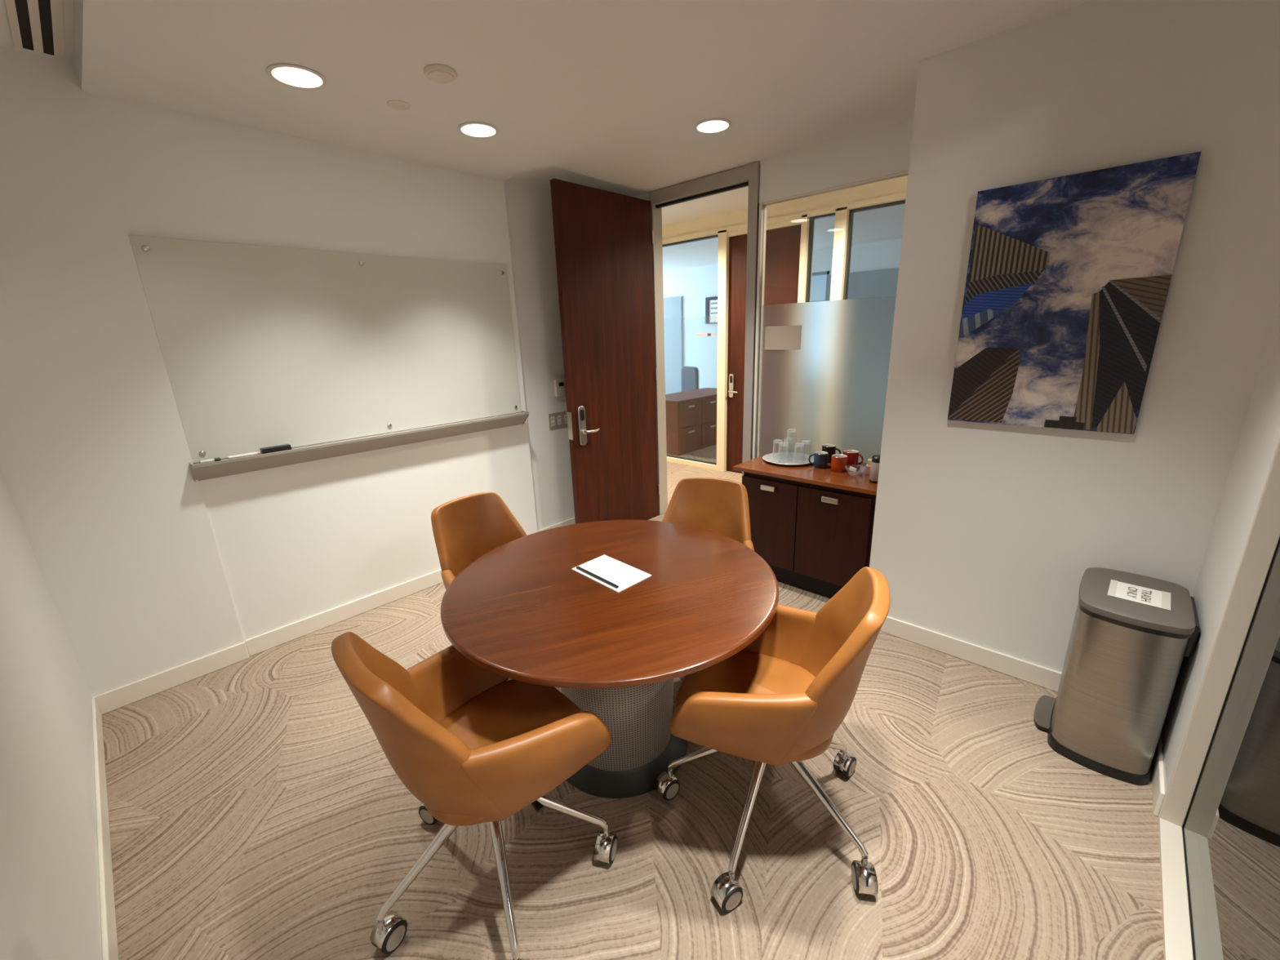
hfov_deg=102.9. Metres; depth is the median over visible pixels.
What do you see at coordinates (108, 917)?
baseboard
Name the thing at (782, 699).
chair
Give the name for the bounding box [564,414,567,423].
socket
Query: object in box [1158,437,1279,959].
window
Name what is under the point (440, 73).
smoke detector
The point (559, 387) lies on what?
thermostat
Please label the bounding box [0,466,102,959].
wall
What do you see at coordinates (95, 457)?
wall
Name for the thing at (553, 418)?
socket
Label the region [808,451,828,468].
mug
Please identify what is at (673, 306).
wall panel
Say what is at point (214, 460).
marker
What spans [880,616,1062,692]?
baseboard
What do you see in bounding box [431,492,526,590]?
chair
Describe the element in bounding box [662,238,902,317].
wall
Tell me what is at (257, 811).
floor
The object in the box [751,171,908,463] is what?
window
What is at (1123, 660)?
bin
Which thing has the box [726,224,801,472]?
door
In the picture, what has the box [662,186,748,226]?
ceiling
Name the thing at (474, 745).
chair
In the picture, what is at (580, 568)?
pen
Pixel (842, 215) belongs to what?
frame
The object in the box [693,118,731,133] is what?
recessed light
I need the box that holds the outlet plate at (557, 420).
[548,410,567,429]
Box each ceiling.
[0,0,1093,196]
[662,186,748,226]
[662,203,905,271]
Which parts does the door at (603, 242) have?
latch plate, lock plate, handle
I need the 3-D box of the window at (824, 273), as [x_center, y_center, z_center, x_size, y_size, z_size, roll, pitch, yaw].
[2.576,-2.345,7.843,0.640,1.560,0.060,13,22,41]
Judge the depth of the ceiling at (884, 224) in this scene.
6.44 m
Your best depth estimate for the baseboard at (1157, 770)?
1.73 m
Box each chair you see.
[331,631,617,959]
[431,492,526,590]
[654,566,890,911]
[662,477,754,551]
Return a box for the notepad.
[571,555,651,592]
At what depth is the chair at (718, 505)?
2.49 m
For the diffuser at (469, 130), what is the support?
attached to the recessed light at (473, 129)
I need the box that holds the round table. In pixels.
[440,520,778,798]
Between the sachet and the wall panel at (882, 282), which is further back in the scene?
the wall panel at (882, 282)
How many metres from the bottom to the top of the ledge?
0.100 m
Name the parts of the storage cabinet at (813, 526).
handle, door, handle, door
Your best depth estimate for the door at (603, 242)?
3.83 m
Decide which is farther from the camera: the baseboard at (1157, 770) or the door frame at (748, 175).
the door frame at (748, 175)
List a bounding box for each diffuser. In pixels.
[271,66,321,87]
[461,124,495,136]
[697,120,728,132]
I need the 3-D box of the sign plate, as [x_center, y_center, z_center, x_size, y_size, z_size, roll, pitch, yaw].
[0.961,-0.959,3.438,0.260,0.155,0.006,13,22,41]
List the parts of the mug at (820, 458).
handle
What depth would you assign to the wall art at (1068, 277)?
1.92 m
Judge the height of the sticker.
0.028 m
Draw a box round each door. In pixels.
[550,178,660,524]
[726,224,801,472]
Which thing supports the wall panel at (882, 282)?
attached to the wall at (695, 284)
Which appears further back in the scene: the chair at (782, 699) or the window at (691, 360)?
the window at (691, 360)
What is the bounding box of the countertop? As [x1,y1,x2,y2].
[733,450,877,495]
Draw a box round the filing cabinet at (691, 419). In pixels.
[665,393,716,456]
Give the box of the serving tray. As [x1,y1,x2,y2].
[762,452,813,466]
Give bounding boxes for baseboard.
[91,517,575,715]
[91,697,118,959]
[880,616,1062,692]
[1151,731,1164,816]
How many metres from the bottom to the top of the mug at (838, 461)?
0.092 m
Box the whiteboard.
[128,235,521,462]
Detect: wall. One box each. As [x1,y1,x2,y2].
[0,46,537,697]
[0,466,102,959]
[503,177,574,530]
[634,118,913,203]
[662,175,907,244]
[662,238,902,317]
[869,0,1279,672]
[1158,300,1279,817]
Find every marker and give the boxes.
[200,457,221,463]
[227,452,253,459]
[252,451,260,455]
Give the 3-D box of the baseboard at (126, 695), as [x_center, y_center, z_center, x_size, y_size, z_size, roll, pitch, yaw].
[-1.264,0.620,3.555,0.072,0.097,3.561,12,21,40]
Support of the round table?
on the floor
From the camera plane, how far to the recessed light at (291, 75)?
1.93 m
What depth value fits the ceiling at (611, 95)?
1.95 m
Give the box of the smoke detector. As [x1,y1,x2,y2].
[423,63,457,83]
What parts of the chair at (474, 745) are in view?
leg, backrest, armrest, seat, leg, armrest, lever, leg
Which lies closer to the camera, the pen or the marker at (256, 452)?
the pen
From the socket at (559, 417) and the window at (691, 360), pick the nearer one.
the socket at (559, 417)
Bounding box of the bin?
[1033,567,1199,785]
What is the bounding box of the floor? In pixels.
[102,444,1164,959]
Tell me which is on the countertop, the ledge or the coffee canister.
the coffee canister
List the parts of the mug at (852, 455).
handle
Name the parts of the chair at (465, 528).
armrest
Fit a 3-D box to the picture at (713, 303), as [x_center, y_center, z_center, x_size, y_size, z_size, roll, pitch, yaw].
[1.315,-2.910,8.787,0.280,0.370,0.010,13,22,41]
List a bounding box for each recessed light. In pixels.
[266,63,327,88]
[457,121,498,137]
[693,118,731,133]
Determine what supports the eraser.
on the ledge
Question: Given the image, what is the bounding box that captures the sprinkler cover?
[386,100,410,110]
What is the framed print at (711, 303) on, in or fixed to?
attached to the wall at (695, 284)
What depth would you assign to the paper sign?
1.80 m
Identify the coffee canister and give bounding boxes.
[869,454,879,483]
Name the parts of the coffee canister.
lid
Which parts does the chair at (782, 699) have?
leg, armrest, leg, seat, armrest, leg, backrest, leg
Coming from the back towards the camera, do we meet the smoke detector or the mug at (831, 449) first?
the mug at (831, 449)
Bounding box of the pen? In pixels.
[576,566,618,588]
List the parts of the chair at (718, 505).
armrest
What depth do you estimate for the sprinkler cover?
2.19 m
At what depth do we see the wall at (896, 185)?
4.70 m
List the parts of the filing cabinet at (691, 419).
drawer, drawer, drawer, drawer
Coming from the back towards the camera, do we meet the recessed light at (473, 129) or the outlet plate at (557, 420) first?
the outlet plate at (557, 420)
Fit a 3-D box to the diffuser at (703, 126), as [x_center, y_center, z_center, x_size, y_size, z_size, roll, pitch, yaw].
[0.382,-1.855,2.672,0.161,0.002,0.161,13,22,41]
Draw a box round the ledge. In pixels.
[189,410,528,481]
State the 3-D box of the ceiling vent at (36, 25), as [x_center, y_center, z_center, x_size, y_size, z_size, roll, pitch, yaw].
[-1.427,-1.399,1.168,2.150,0.006,0.124,13,22,41]
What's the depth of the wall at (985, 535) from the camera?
1.93 m
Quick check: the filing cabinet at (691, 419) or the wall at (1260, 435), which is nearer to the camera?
the wall at (1260, 435)
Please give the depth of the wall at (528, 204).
3.81 m
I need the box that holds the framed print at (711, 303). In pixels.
[705,296,717,316]
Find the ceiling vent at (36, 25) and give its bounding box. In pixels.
[4,0,64,59]
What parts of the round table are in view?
plate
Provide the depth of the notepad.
1.88 m
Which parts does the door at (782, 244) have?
lock plate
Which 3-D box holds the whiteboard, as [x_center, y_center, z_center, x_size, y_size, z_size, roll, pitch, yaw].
[-1.507,-0.761,2.921,0.020,0.988,1.842,13,22,41]
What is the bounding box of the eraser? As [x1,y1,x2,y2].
[259,444,291,453]
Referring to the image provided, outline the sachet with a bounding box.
[848,466,857,472]
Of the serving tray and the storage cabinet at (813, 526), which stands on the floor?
the storage cabinet at (813, 526)
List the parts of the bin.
lid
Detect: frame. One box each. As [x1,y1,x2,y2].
[648,161,767,515]
[662,191,906,471]
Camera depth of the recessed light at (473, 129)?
2.49 m
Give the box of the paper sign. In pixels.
[1106,579,1170,610]
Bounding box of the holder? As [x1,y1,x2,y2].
[865,458,871,474]
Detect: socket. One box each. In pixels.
[551,416,555,426]
[557,415,561,424]
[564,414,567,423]
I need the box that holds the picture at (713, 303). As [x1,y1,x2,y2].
[709,299,717,315]
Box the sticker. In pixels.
[695,333,715,336]
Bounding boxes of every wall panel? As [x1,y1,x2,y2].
[663,296,682,394]
[827,267,898,300]
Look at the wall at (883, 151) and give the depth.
2.96 m
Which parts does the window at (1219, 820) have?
pane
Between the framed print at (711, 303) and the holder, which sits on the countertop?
the holder
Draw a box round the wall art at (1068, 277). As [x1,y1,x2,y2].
[947,151,1201,434]
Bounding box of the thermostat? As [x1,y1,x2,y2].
[553,378,564,396]
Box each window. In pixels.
[662,234,718,465]
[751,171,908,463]
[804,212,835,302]
[810,271,830,302]
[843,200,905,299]
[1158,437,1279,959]
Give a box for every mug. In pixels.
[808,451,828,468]
[822,444,840,462]
[831,453,847,472]
[843,449,863,466]
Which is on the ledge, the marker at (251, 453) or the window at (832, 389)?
the marker at (251, 453)
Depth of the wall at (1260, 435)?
1.59 m
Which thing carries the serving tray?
on the countertop
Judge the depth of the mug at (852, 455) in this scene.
3.12 m
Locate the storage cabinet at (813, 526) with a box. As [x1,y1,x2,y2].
[733,450,877,598]
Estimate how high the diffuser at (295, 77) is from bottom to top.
0.002 m
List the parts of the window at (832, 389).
pane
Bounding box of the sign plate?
[764,324,801,350]

